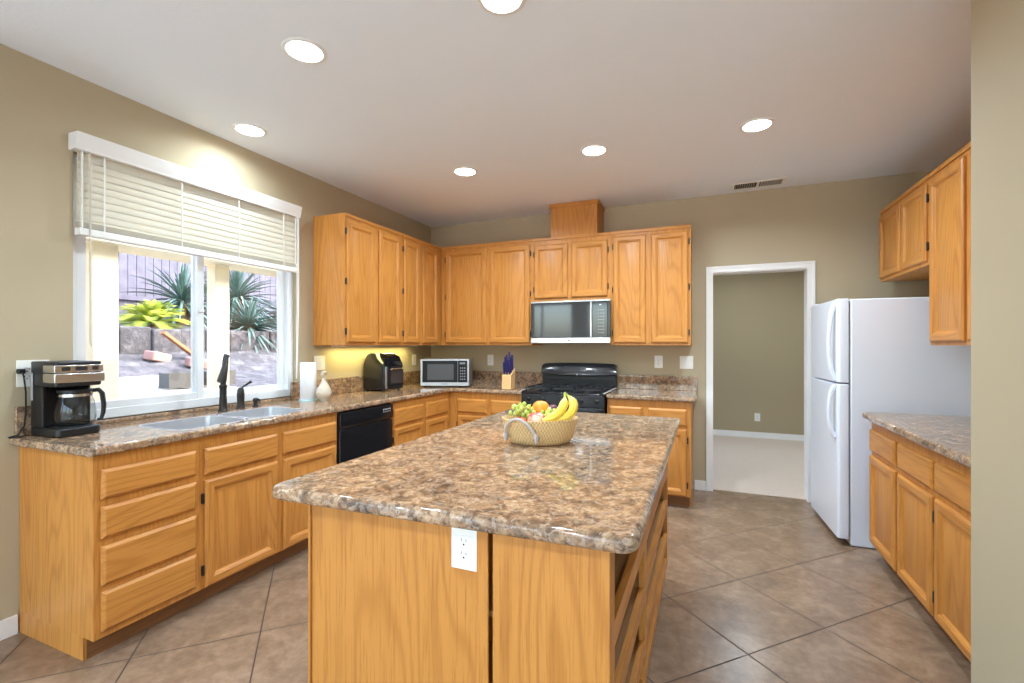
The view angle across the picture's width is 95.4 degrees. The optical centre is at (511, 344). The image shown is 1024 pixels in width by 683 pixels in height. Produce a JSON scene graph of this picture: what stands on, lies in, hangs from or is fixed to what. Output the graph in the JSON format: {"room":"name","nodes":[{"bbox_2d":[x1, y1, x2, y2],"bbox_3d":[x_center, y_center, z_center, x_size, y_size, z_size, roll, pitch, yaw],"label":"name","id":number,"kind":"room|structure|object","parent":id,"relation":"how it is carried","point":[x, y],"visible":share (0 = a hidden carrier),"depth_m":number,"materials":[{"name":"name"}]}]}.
{"room":"kitchen","nodes":[
{"label":"kitchen","id":0,"kind":"room"},
{"bbox_2d":[0,44,430,631],"bbox_3d":[-1.852,-0.016,3.455,0.150,2.710,4.354,0,0,23],"label":"wall","id":1,"kind":"structure","parent":0,"point":[41,103],"depth_m":2.30,"materials":[{"name":"beige paint"}]},
{"bbox_2d":[0,614,17,640],"bbox_3d":[-2.457,1.296,1.790,0.013,0.085,0.815,0,0,23],"label":"baseboard","id":2,"kind":"structure","parent":1,"relation":"attached to","point":[8,626],"depth_m":2.14,"materials":[{"name":"white"}]},
{"bbox_2d":[14,406,30,436],"bbox_3d":[-2.256,0.356,2.254,0.020,0.138,0.216,0,0,23],"label":"backsplash","id":3,"kind":"structure","parent":1,"relation":"attached to","point":[19,412],"depth_m":2.17,"materials":[{"name":"stone"}]},
{"bbox_2d":[16,360,48,386],"bbox_3d":[-2.281,0.134,2.220,0.006,0.125,0.118,0,0,23],"label":"outlet","id":4,"kind":"object","parent":1,"relation":"attached to","point":[20,364],"visible":0.45,"depth_m":2.19,"materials":[{"name":"white plastic"}]},
{"bbox_2d":[22,366,30,380],"bbox_3d":[-2.288,0.134,2.198,0.002,0.066,0.033,0,0,23],"label":"receptacle","id":5,"kind":"object","parent":4,"relation":"attached to","point":[28,368],"depth_m":2.20,"materials":[{"name":"white plastic"}]},
{"bbox_2d":[73,153,292,419],"bbox_3d":[-2.032,-0.296,3.046,0.082,1.390,1.410,0,0,23],"label":"window","id":6,"kind":"structure","parent":1,"relation":"in","point":[198,397],"depth_m":3.00,"materials":[{"name":"white plastic"}]},
{"bbox_2d":[68,130,301,378],"bbox_3d":[-1.926,-0.403,2.971,0.081,1.324,1.393,0,0,23],"label":"window blind","id":7,"kind":"object","parent":6,"relation":"attached to","point":[125,195],"visible":1,"depth_m":2.76,"materials":[{"name":"white plastic"}]},
{"bbox_2d":[87,396,289,424],"bbox_3d":[-1.975,0.411,3.022,0.052,0.024,1.406,0,0,23],"label":"window sill","id":8,"kind":"structure","parent":1,"relation":"attached to","point":[173,412],"depth_m":2.80,"materials":[{"name":"stone"}]},
{"bbox_2d":[314,356,324,369],"bbox_3d":[-1.594,0.149,3.865,0.009,0.120,0.118,0,0,23],"label":"switch plate","id":9,"kind":"object","parent":1,"relation":"attached to","point":[320,360],"visible":0.88,"depth_m":3.87,"materials":[{"name":"white plastic"}]},
{"bbox_2d":[290,371,419,399],"bbox_3d":[-1.321,0.356,4.499,0.020,0.138,1.971,0,0,23],"label":"backsplash","id":10,"kind":"structure","parent":1,"relation":"attached to","point":[345,384],"depth_m":4.13,"materials":[{"name":"stone"}]},
{"bbox_2d":[313,212,401,344],"bbox_3d":[-1.319,-0.522,4.079,0.346,1.048,0.743,0,0,23],"label":"upper cabinet","id":11,"kind":"object","parent":1,"relation":"attached to","point":[357,261],"visible":0.99,"depth_m":3.80,"materials":[{"name":"brown wood"}]},
{"bbox_2d":[331,345,417,346],"bbox_3d":[-1.255,0.010,4.423,0.080,0.014,1.160,0,0,23],"label":"light","id":12,"kind":"object","parent":11,"relation":"attached to","point":[331,345],"visible":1,"depth_m":4.29,"materials":[{"name":"white plastic"}]},
{"bbox_2d":[412,355,415,364],"bbox_3d":[-1.074,0.164,5.117,0.006,0.118,0.072,0,0,23],"label":"outlet","id":13,"kind":"object","parent":1,"relation":"attached to","point":[413,356],"visible":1,"depth_m":5.11,"materials":[{"name":"white plastic"}]},
{"bbox_2d":[401,233,440,344],"bbox_3d":[-0.980,-0.522,4.893,0.346,1.048,1.018,0,0,23],"label":"upper cabinet","id":14,"kind":"object","parent":1,"relation":"attached to","point":[420,260],"visible":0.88,"depth_m":4.60,"materials":[{"name":"brown wood"}]},
{"bbox_2d":[0,0,970,226],"bbox_3d":[-0.231,-1.441,2.046,9.200,0.140,11.800,0,0,23],"label":"ceiling","id":15,"kind":"structure","parent":0,"point":[406,94],"depth_m":2.45,"materials":[{"name":"white paint"}]},
{"bbox_2d":[232,123,266,136],"bbox_3d":[-1.671,-1.367,2.971,0.196,0.006,0.196,0,0,23],"label":"recessed light","id":16,"kind":"object","parent":15,"relation":"in","point":[246,129],"visible":1,"depth_m":2.96,"materials":[{"name":"white"}]},
{"bbox_2d":[281,37,326,63],"bbox_3d":[-0.967,-1.367,2.172,0.196,0.006,0.196,0,0,23],"label":"recessed light","id":17,"kind":"object","parent":15,"relation":"in","point":[303,50],"visible":1,"depth_m":2.16,"materials":[{"name":"white"}]},
{"bbox_2d":[453,167,477,175],"bbox_3d":[-0.370,-1.367,3.680,0.196,0.006,0.196,0,0,23],"label":"recessed light","id":18,"kind":"object","parent":15,"relation":"in","point":[461,171],"visible":1,"depth_m":3.67,"materials":[{"name":"white"}]},
{"bbox_2d":[477,0,525,15],"bbox_3d":[-0.042,-1.367,1.837,0.196,0.006,0.196,0,0,23],"label":"recessed light","id":19,"kind":"object","parent":15,"relation":"in","point":[495,7],"visible":1,"depth_m":1.88,"materials":[{"name":"white"}]},
{"bbox_2d":[580,144,607,155],"bbox_3d":[0.578,-1.367,3.280,0.196,0.006,0.196,0,0,23],"label":"recessed light","id":20,"kind":"object","parent":15,"relation":"in","point":[595,149],"visible":1,"depth_m":3.27,"materials":[{"name":"white"}]},
{"bbox_2d":[739,117,774,132],"bbox_3d":[1.526,-1.367,2.904,0.196,0.006,0.196,0,0,23],"label":"recessed light","id":21,"kind":"object","parent":15,"relation":"in","point":[758,124],"visible":1,"depth_m":2.90,"materials":[{"name":"white"}]},
{"bbox_2d":[731,177,786,190],"bbox_3d":[2.091,-1.367,3.966,0.410,0.008,0.180,0,0,23],"label":"ceiling vent","id":22,"kind":"object","parent":15,"relation":"in","point":[778,181],"visible":1,"depth_m":3.96,"materials":[{"name":"silver metal"}]},
{"bbox_2d":[0,489,970,682],"bbox_3d":[-0.173,1.389,2.185,9.200,0.100,5.500,0,0,23],"label":"floor","id":23,"kind":"structure","parent":0,"point":[757,588],"depth_m":2.23,"materials":[{"name":"tile"}]},
{"bbox_2d":[19,438,198,660],"bbox_3d":[-1.929,0.902,2.258,0.618,0.874,0.438,0,0,23],"label":"base cabinet","id":24,"kind":"object","parent":23,"relation":"on","point":[109,543],"visible":0.98,"depth_m":2.07,"materials":[{"name":"brown wood"}]},
{"bbox_2d":[189,412,336,606],"bbox_3d":[-1.662,0.902,2.899,0.618,0.874,0.948,0,0,23],"label":"base cabinet","id":25,"kind":"object","parent":23,"relation":"on","point":[244,531],"visible":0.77,"depth_m":2.62,"materials":[{"name":"brown wood"}]},
{"bbox_2d":[337,403,392,463],"bbox_3d":[-1.347,0.905,3.607,0.599,0.868,0.592,0,0,23],"label":"dishwasher","id":26,"kind":"object","parent":23,"relation":"on","point":[364,431],"visible":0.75,"depth_m":3.44,"materials":[{"name":"black plastic"}]},
{"bbox_2d":[390,392,449,445],"bbox_3d":[-0.953,0.902,4.601,0.618,0.874,1.536,0,0,23],"label":"base cabinet","id":27,"kind":"object","parent":23,"relation":"on","point":[415,418],"visible":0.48,"depth_m":4.14,"materials":[{"name":"brown wood"}]},
{"bbox_2d":[9,371,542,456],"bbox_3d":[-0.991,0.375,3.523,1.380,0.176,3.561,0,0,23],"label":"countertop","id":28,"kind":"structure","parent":27,"relation":"on","point":[348,393],"depth_m":2.82,"materials":[{"name":"stone"}]},
{"bbox_2d":[8,369,26,438],"bbox_3d":[-2.266,0.267,2.139,0.047,0.312,0.102,0,0,-22],"label":"power cord","id":29,"kind":"object","parent":28,"relation":"on","point":[18,371],"visible":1,"depth_m":2.16,"materials":[{"name":"black plastic"}]},
{"bbox_2d":[30,360,105,437],"bbox_3d":[-2.124,0.250,2.240,0.226,0.346,0.209,0,0,23],"label":"coffee maker","id":30,"kind":"object","parent":28,"relation":"on","point":[60,391],"visible":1,"depth_m":2.19,"materials":[{"name":"black plastic"}]},
{"bbox_2d":[140,407,304,429],"bbox_3d":[-1.666,0.529,2.769,0.363,0.206,0.828,0,0,23],"label":"sink","id":31,"kind":"object","parent":28,"relation":"in","point":[203,421],"visible":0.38,"depth_m":2.78,"materials":[{"name":"silver metal"}]},
{"bbox_2d":[217,354,229,411],"bbox_3d":[-1.834,0.240,2.961,0.067,0.370,0.139,0,0,-29],"label":"faucet","id":32,"kind":"object","parent":28,"relation":"on","point":[222,377],"visible":1,"depth_m":2.97,"materials":[{"name":"brown metal"}]},
{"bbox_2d":[236,380,251,408],"bbox_3d":[-1.800,0.331,3.131,0.093,0.188,0.053,0,0,-40],"label":"lever","id":33,"kind":"object","parent":28,"relation":"on","point":[240,392],"visible":1,"depth_m":3.10,"materials":[{"name":"brown metal"}]},
{"bbox_2d":[252,398,260,406],"bbox_3d":[-1.771,0.396,3.230,0.060,0.059,0.044,0,0,23],"label":"soap pump","id":34,"kind":"object","parent":28,"relation":"on","point":[255,400],"visible":1,"depth_m":3.22,"materials":[{"name":"brown metal"}]},
{"bbox_2d":[299,362,316,400],"bbox_3d":[-1.565,0.279,3.577,0.132,0.290,0.132,0,0,23],"label":"paper towel roll","id":35,"kind":"object","parent":28,"relation":"on","point":[307,369],"visible":0.99,"depth_m":3.53,"materials":[{"name":"white paper"}]},
{"bbox_2d":[316,371,331,400],"bbox_3d":[-1.441,0.310,3.561,0.100,0.231,0.128,0,0,23],"label":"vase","id":36,"kind":"object","parent":28,"relation":"on","point":[323,392],"visible":1,"depth_m":3.53,"materials":[{"name":"beige ceramic"}]},
{"bbox_2d":[363,353,402,391],"bbox_3d":[-1.198,0.251,4.388,0.282,0.348,0.290,0,0,23],"label":"air fryer","id":37,"kind":"object","parent":28,"relation":"on","point":[381,371],"visible":1,"depth_m":4.29,"materials":[{"name":"black"}]},
{"bbox_2d":[420,358,471,386],"bbox_3d":[-0.676,0.283,4.861,0.490,0.282,0.362,0,0,0],"label":"countertop microwave","id":38,"kind":"object","parent":28,"relation":"on","point":[433,371],"visible":1,"depth_m":4.68,"materials":[{"name":"silver metal"}]},
{"bbox_2d":[502,352,514,389],"bbox_3d":[-0.035,0.244,4.489,0.094,0.360,0.130,0,0,23],"label":"knife block","id":39,"kind":"object","parent":28,"relation":"on","point":[508,377],"visible":1,"depth_m":4.45,"materials":[{"name":"brown wood"}]},
{"bbox_2d":[450,392,520,427],"bbox_3d":[-0.147,0.902,4.763,0.778,0.874,0.618,0,0,23],"label":"base cabinet","id":40,"kind":"object","parent":23,"relation":"on","point":[465,407],"visible":0.22,"depth_m":4.52,"materials":[{"name":"brown wood"}]},
{"bbox_2d":[308,462,667,682],"bbox_3d":[0.136,0.902,2.050,0.916,0.874,1.747,0,0,23],"label":"kitchen island","id":41,"kind":"object","parent":23,"relation":"on","point":[388,603],"visible":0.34,"depth_m":1.27,"materials":[{"name":"brown wood"}]},
{"bbox_2d":[452,527,476,571],"bbox_3d":[-0.125,0.530,1.218,0.076,0.114,0.006,0,0,23],"label":"outlet","id":42,"kind":"object","parent":41,"relation":"attached to","point":[464,542],"visible":0.83,"depth_m":1.22,"materials":[{"name":"white plastic"}]},
{"bbox_2d":[458,534,468,561],"bbox_3d":[-0.126,0.530,1.216,0.033,0.066,0.002,0,0,23],"label":"receptacle","id":43,"kind":"object","parent":42,"relation":"attached to","point":[463,539],"depth_m":1.22,"materials":[{"name":"white plastic"}]},
{"bbox_2d":[272,409,679,553],"bbox_3d":[0.121,0.443,2.057,1.084,0.040,1.879,0,0,23],"label":"island countertop","id":44,"kind":"structure","parent":41,"relation":"on","point":[598,489],"depth_m":1.44,"materials":[{"name":"stone"}]},
{"bbox_2d":[502,415,577,445],"bbox_3d":[0.122,0.362,2.040,0.334,0.121,0.278,0,0,0],"label":"fruit basket","id":45,"kind":"object","parent":44,"relation":"on","point":[517,430],"visible":0.81,"depth_m":1.94,"materials":[{"name":"beige wicker"}]},
{"bbox_2d":[508,402,535,420],"bbox_3d":[0.050,0.296,2.056,0.099,0.090,0.110,0,0,44],"label":"grape bunch","id":46,"kind":"object","parent":45,"relation":"in","point":[519,409],"visible":0.88,"depth_m":2.04,"materials":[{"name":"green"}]},
{"bbox_2d":[527,411,544,421],"bbox_3d":[0.104,0.319,1.985,0.080,0.079,0.080,0,0,23],"label":"apple","id":47,"kind":"object","parent":45,"relation":"in","point":[534,417],"visible":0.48,"depth_m":1.96,"materials":[{"name":"red plant"}]},
{"bbox_2d":[532,401,548,412],"bbox_3d":[0.128,0.286,2.075,0.080,0.074,0.080,0,0,23],"label":"orange","id":48,"kind":"object","parent":45,"relation":"in","point":[538,406],"visible":0.61,"depth_m":2.04,"materials":[{"name":"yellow food"}]},
{"bbox_2d":[540,407,555,416],"bbox_3d":[0.157,0.308,2.021,0.076,0.075,0.081,0,0,-30],"label":"grape bunch","id":49,"kind":"object","parent":45,"relation":"in","point":[549,410],"visible":0.29,"depth_m":2.00,"materials":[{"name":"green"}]},
{"bbox_2d":[542,392,568,421],"bbox_3d":[0.192,0.266,1.970,0.137,0.121,0.052,0,0,-36],"label":"banana","id":50,"kind":"object","parent":45,"relation":"in","point":[563,404],"visible":0.95,"depth_m":1.95,"materials":[{"name":"yellow food"}]},
{"bbox_2d":[556,392,577,420],"bbox_3d":[0.235,0.266,1.989,0.084,0.124,0.102,0,0,23],"label":"banana","id":51,"kind":"object","parent":45,"relation":"in","point":[570,413],"visible":0.87,"depth_m":1.97,"materials":[{"name":"yellow food"}]},
{"bbox_2d":[489,553,629,616],"bbox_3d":[0.169,0.701,1.478,0.373,0.015,0.660,0,0,23],"label":"drawer","id":52,"kind":"object","parent":41,"relation":"attached to","point":[621,560],"depth_m":1.41,"materials":[{"name":"brown wood"}]},
{"bbox_2d":[489,587,637,682],"bbox_3d":[0.169,0.900,1.478,0.373,0.015,0.660,0,0,23],"label":"drawer","id":53,"kind":"object","parent":41,"relation":"attached to","point":[632,607],"depth_m":1.46,"materials":[{"name":"brown wood"}]},
{"bbox_2d":[625,639,638,682],"bbox_3d":[0.169,1.091,1.478,0.373,0.015,0.660,0,0,23],"label":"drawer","id":54,"kind":"object","parent":41,"relation":"attached to","point":[631,674],"depth_m":1.57,"materials":[{"name":"brown wood"}]},
{"bbox_2d":[647,534,662,601],"bbox_3d":[0.499,1.091,2.270,0.373,0.015,1.023,0,0,23],"label":"drawer","id":55,"kind":"object","parent":41,"relation":"attached to","point":[652,583],"depth_m":2.21,"materials":[{"name":"brown wood"}]},
{"bbox_2d":[647,500,662,555],"bbox_3d":[0.499,0.900,2.270,0.373,0.015,1.023,0,0,23],"label":"drawer","id":56,"kind":"object","parent":41,"relation":"attached to","point":[653,533],"depth_m":2.24,"materials":[{"name":"brown wood"}]},
{"bbox_2d":[521,363,616,413],"bbox_3d":[0.550,0.744,4.407,0.778,1.130,0.691,0,0,23],"label":"gas range","id":57,"kind":"object","parent":23,"relation":"on","point":[589,384],"visible":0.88,"depth_m":4.50,"materials":[{"name":"black metal"}]},
{"bbox_2d":[521,386,616,396],"bbox_3d":[0.549,0.423,4.403,0.778,0.040,0.570,0,0,23],"label":"cooktop","id":58,"kind":"object","parent":57,"relation":"in","point":[530,391],"depth_m":4.23,"materials":[{"name":"grey"}]},
{"bbox_2d":[607,399,692,506],"bbox_3d":[1.252,0.902,4.180,0.678,0.874,0.618,0,0,23],"label":"base cabinet","id":59,"kind":"object","parent":23,"relation":"on","point":[680,461],"visible":0.39,"depth_m":3.83,"materials":[{"name":"brown wood"}]},
{"bbox_2d":[606,375,697,401],"bbox_3d":[1.267,0.378,4.169,0.728,0.171,0.630,0,0,23],"label":"countertop","id":60,"kind":"structure","parent":59,"relation":"on","point":[631,387],"depth_m":4.34,"materials":[{"name":"stone"}]},
{"bbox_2d":[869,422,898,571],"bbox_3d":[2.479,0.902,2.599,0.692,0.874,0.453,0,0,23],"label":"base cabinet","id":61,"kind":"object","parent":23,"relation":"on","point":[883,469],"visible":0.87,"depth_m":2.70,"materials":[{"name":"brown wood"}]},
{"bbox_2d":[811,297,970,549],"bbox_3d":[2.645,0.508,3.307,0.856,1.662,0.680,0,0,20],"label":"refrigerator","id":62,"kind":"object","parent":23,"relation":"on","point":[873,354],"visible":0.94,"depth_m":3.07,"materials":[{"name":"white metal"}]},
{"bbox_2d":[897,435,970,661],"bbox_3d":[2.195,0.902,1.917,0.692,0.874,1.016,0,0,23],"label":"base cabinet","id":63,"kind":"object","parent":23,"relation":"on","point":[934,489],"visible":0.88,"depth_m":2.08,"materials":[{"name":"brown wood"}]},
{"bbox_2d":[862,412,970,467],"bbox_3d":[2.274,0.444,2.148,0.729,0.038,1.509,0,0,23],"label":"countertop","id":64,"kind":"structure","parent":63,"relation":"on","point":[948,436],"depth_m":2.34,"materials":[{"name":"stone"}]},
{"bbox_2d":[971,0,1023,682],"bbox_3d":[1.861,-0.016,1.039,0.944,2.710,0.850,0,0,23],"label":"wall pier","id":65,"kind":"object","parent":23,"relation":"on","point":[997,26],"depth_m":1.47,"materials":[{"name":"beige paint"}]},
{"bbox_2d":[431,171,931,488],"bbox_3d":[1.202,-0.016,4.606,4.903,2.710,0.120,0,0,23],"label":"wall","id":66,"kind":"structure","parent":0,"point":[833,225],"depth_m":4.22,"materials":[{"name":"beige paint"}]},
{"bbox_2d":[488,355,492,364],"bbox_3d":[-0.237,0.166,5.137,0.072,0.118,0.006,0,0,23],"label":"outlet","id":67,"kind":"object","parent":66,"relation":"attached to","point":[490,357],"visible":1,"depth_m":5.13,"materials":[{"name":"white plastic"}]},
{"bbox_2d":[441,239,542,344],"bbox_3d":[-0.222,-0.522,4.943,1.033,1.048,0.346,0,0,23],"label":"upper cabinet","id":68,"kind":"object","parent":66,"relation":"attached to","point":[486,288],"visible":1,"depth_m":4.78,"materials":[{"name":"brown wood"}]},
{"bbox_2d":[472,371,542,384],"bbox_3d":[-0.311,0.356,5.157,1.378,0.138,0.020,0,0,23],"label":"backsplash","id":69,"kind":"structure","parent":66,"relation":"attached to","point":[487,377],"depth_m":5.06,"materials":[{"name":"stone"}]},
{"bbox_2d":[532,232,610,301],"bbox_3d":[0.613,-0.736,4.595,0.772,0.621,0.346,0,0,23],"label":"upper cabinet","id":70,"kind":"object","parent":66,"relation":"attached to","point":[571,267],"visible":1,"depth_m":4.43,"materials":[{"name":"brown wood"}]},
{"bbox_2d":[531,299,610,342],"bbox_3d":[0.614,-0.218,4.561,0.770,0.401,0.409,0,0,23],"label":"microwave","id":71,"kind":"object","parent":70,"relation":"attached to","point":[569,321],"visible":0.99,"depth_m":4.37,"materials":[{"name":"silver plastic"}]},
{"bbox_2d":[549,199,604,236],"bbox_3d":[0.645,-1.208,4.597,0.480,0.322,0.319,0,0,23],"label":"vent cover","id":72,"kind":"object","parent":70,"relation":"on","point":[586,216],"visible":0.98,"depth_m":4.46,"materials":[{"name":"brown wood"}]},
{"bbox_2d":[611,224,691,344],"bbox_3d":[1.290,-0.522,4.313,0.691,1.048,0.346,0,0,23],"label":"upper cabinet","id":73,"kind":"object","parent":66,"relation":"attached to","point":[651,268],"visible":1,"depth_m":4.17,"materials":[{"name":"brown wood"}]},
{"bbox_2d":[618,375,697,390],"bbox_3d":[1.383,0.358,4.452,0.724,0.133,0.020,0,0,23],"label":"backsplash","id":74,"kind":"structure","parent":66,"relation":"attached to","point":[685,383],"depth_m":4.44,"materials":[{"name":"stone"}]},
{"bbox_2d":[654,356,662,367],"bbox_3d":[1.401,0.161,4.454,0.075,0.118,0.006,0,0,23],"label":"outlet","id":75,"kind":"object","parent":66,"relation":"attached to","point":[658,360],"visible":1,"depth_m":4.45,"materials":[{"name":"white plastic"}]},
{"bbox_2d":[680,356,692,368],"bbox_3d":[1.631,0.163,4.357,0.118,0.120,0.009,0,0,23],"label":"switch plate","id":76,"kind":"object","parent":66,"relation":"attached to","point":[686,362],"visible":1,"depth_m":4.36,"materials":[{"name":"white plastic"}]},
{"bbox_2d":[695,480,705,490],"bbox_3d":[2.499,1.296,3.994,1.738,0.085,0.013,0,0,23],"label":"baseboard","id":77,"kind":"structure","parent":66,"relation":"attached to","point":[699,485],"depth_m":4.30,"materials":[{"name":"white wood"}]},
{"bbox_2d":[706,261,814,501],"bbox_3d":[2.208,0.311,4.187,0.855,2.055,0.156,0,0,23],"label":"doorway","id":78,"kind":"structure","parent":66,"relation":"in","point":[808,267],"depth_m":4.09,"materials":[{"name":"white wood"}]},
{"bbox_2d":[713,271,803,434],"bbox_3d":[3.804,-0.016,6.659,5.300,2.710,0.120,0,0,23],"label":"wall","id":79,"kind":"structure","parent":0,"point":[758,319],"depth_m":6.70,"materials":[{"name":"beige paint"}]},
{"bbox_2d":[755,413,759,420],"bbox_3d":[3.530,1.039,6.704,0.072,0.115,0.006,0,0,23],"label":"outlet","id":80,"kind":"object","parent":79,"relation":"attached to","point":[757,415],"visible":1,"depth_m":6.70,"materials":[{"name":"white plastic"}]},
{"bbox_2d":[713,429,803,440],"bbox_3d":[3.778,1.294,6.597,5.100,0.081,0.015,0,0,23],"label":"baseboard","id":81,"kind":"structure","parent":79,"relation":"attached to","point":[715,432],"depth_m":6.68,"materials":[{"name":"white wood"}]},
{"bbox_2d":[713,435,805,499],"bbox_3d":[3.262,1.387,5.358,5.300,0.104,3.000,0,0,23],"label":"floor","id":82,"kind":"structure","parent":0,"point":[760,466],"depth_m":5.16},
{"bbox_3d":[2.882,-0.016,2.458,0.150,2.710,2.554,0,0,23],"label":"wall","id":83,"kind":"structure","parent":0,"visible":0},
{"bbox_2d":[879,174,930,281],"bbox_3d":[2.883,-0.769,3.177,0.394,0.553,0.881,0,0,23],"label":"upper cabinet","id":84,"kind":"object","parent":83,"relation":"attached to","point":[904,223],"visible":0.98,"depth_m":3.19,"materials":[{"name":"brown wood"}]},
{"bbox_2d":[929,142,970,344],"bbox_3d":[2.426,-0.522,2.079,0.394,1.048,1.493,0,0,23],"label":"upper cabinet","id":85,"kind":"object","parent":83,"relation":"attached to","point":[950,183],"visible":0.34,"depth_m":2.58,"materials":[{"name":"brown wood"}]},
{"label":"outside","id":86,"kind":"structure","parent":0,"visible":0},
{"bbox_2d":[229,369,276,386],"bbox_3d":[0.369,0.939,14.146,3.800,1.040,18.000,0,0,23],"label":"bank","id":87,"kind":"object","parent":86,"point":[265,376],"visible":0.02,"depth_m":7.02,"materials":[{"name":"grey soil"}]},
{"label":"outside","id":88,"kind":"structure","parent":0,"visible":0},
{"bbox_2d":[118,375,238,398],"bbox_3d":[-5.054,0.939,1.131,3.800,1.040,10.200,0,0,23],"label":"gravel","id":89,"kind":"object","parent":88,"point":[138,386],"visible":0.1,"depth_m":5.54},
{"bbox_2d":[159,371,190,388],"bbox_3d":[-4.096,0.429,5.769,0.200,0.180,0.400,0,0,23],"label":"concrete block","id":90,"kind":"object","parent":89,"relation":"on","point":[172,379],"visible":0.66,"depth_m":5.62,"materials":[{"name":"beige concrete"}]},
{"bbox_2d":[86,237,276,401],"bbox_3d":[-2.798,0.159,3.847,1.875,2.600,4.050,0,0,23],"label":"patio cover","id":91,"kind":"object","parent":89,"relation":"on","point":[104,254],"visible":0.06,"depth_m":3.52,"materials":[{"name":"beige paint"}]},
{"bbox_2d":[204,370,235,385],"bbox_3d":[-3.923,0.429,6.185,0.200,0.180,0.400,0,0,23],"label":"concrete block","id":92,"kind":"object","parent":89,"relation":"on","point":[232,373],"visible":0.3,"depth_m":6.26,"materials":[{"name":"beige concrete"}]},
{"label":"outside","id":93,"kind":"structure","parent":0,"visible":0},
{"bbox_2d":[118,310,276,376],"bbox_3d":[-13.961,-0.271,14.592,23.000,1.380,28.200,0,0,23],"label":"slope","id":94,"kind":"structure","parent":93,"point":[128,365],"depth_m":7.41,"materials":[{"name":"grey soil"}]},
{"bbox_2d":[118,298,190,328],"bbox_3d":[-5.882,-0.295,7.657,1.333,0.947,1.478,0,0,23],"label":"cycad","id":95,"kind":"object","parent":94,"relation":"on","point":[151,314],"visible":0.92,"depth_m":7.49,"materials":[{"name":"green plant"}]},
{"bbox_2d":[142,350,171,361],"bbox_3d":[-5.250,0.179,6.900,0.189,0.206,0.336,0,0,5],"label":"stone","id":96,"kind":"object","parent":94,"relation":"on","point":[148,355],"visible":0.86,"depth_m":6.78,"materials":[{"name":"pink stone"}]},
{"bbox_2d":[160,331,190,355],"bbox_3d":[-5.050,0.089,7.250,0.100,0.586,0.734,0,0,23],"label":"plank","id":97,"kind":"object","parent":94,"relation":"on","point":[165,334],"visible":0.64,"depth_m":7.07,"materials":[{"name":"brown wood"}]},
{"bbox_2d":[118,262,243,328],"bbox_3d":[-6.090,-0.692,8.669,2.047,1.764,2.024,0,0,23],"label":"spiky plant","id":98,"kind":"object","parent":94,"relation":"on","point":[182,300],"visible":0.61,"depth_m":8.48,"materials":[{"name":"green plant"}]},
{"bbox_2d":[184,357,206,368],"bbox_3d":[-4.819,0.279,7.154,0.189,0.206,0.336,0,0,34],"label":"stone","id":99,"kind":"object","parent":94,"relation":"on","point":[187,362],"visible":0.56,"depth_m":7.03,"materials":[{"name":"pink stone"}]},
{"bbox_2d":[118,252,276,318],"bbox_3d":[-6.357,-1.376,11.094,0.170,1.830,12.590,0,0,23],"label":"wooden fence","id":100,"kind":"object","parent":94,"relation":"on","point":[135,265],"visible":0.06,"depth_m":9.27,"materials":[{"name":"white wood"}]},
{"bbox_2d":[118,326,276,354],"bbox_3d":[-4.595,0.031,9.449,0.248,0.615,10.910,0,0,23],"label":"retaining wall","id":101,"kind":"structure","parent":94,"relation":"on","point":[132,340],"depth_m":7.28,"materials":[{"name":"stone"}]},
{"bbox_2d":[188,270,276,330],"bbox_3d":[-5.693,-0.866,9.690,2.106,1.849,2.264,0,0,-37],"label":"spiky plant","id":102,"kind":"object","parent":94,"relation":"on","point":[236,285],"visible":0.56,"depth_m":9.58,"materials":[{"name":"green plant"}]},
{"bbox_2d":[229,296,276,352],"bbox_3d":[-5.072,-0.239,8.958,1.702,1.473,1.659,0,0,-12],"label":"spiky plant","id":103,"kind":"object","parent":94,"relation":"on","point":[248,321],"visible":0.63,"depth_m":8.87,"materials":[{"name":"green plant"}]},
{"bbox_2d":[257,293,276,326],"bbox_3d":[-5.189,-0.488,11.051,1.939,1.706,1.887,0,0,-10],"label":"spiky plant","id":104,"kind":"object","parent":94,"relation":"on","point":[275,293],"visible":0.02,"depth_m":10.62,"materials":[{"name":"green plant"}]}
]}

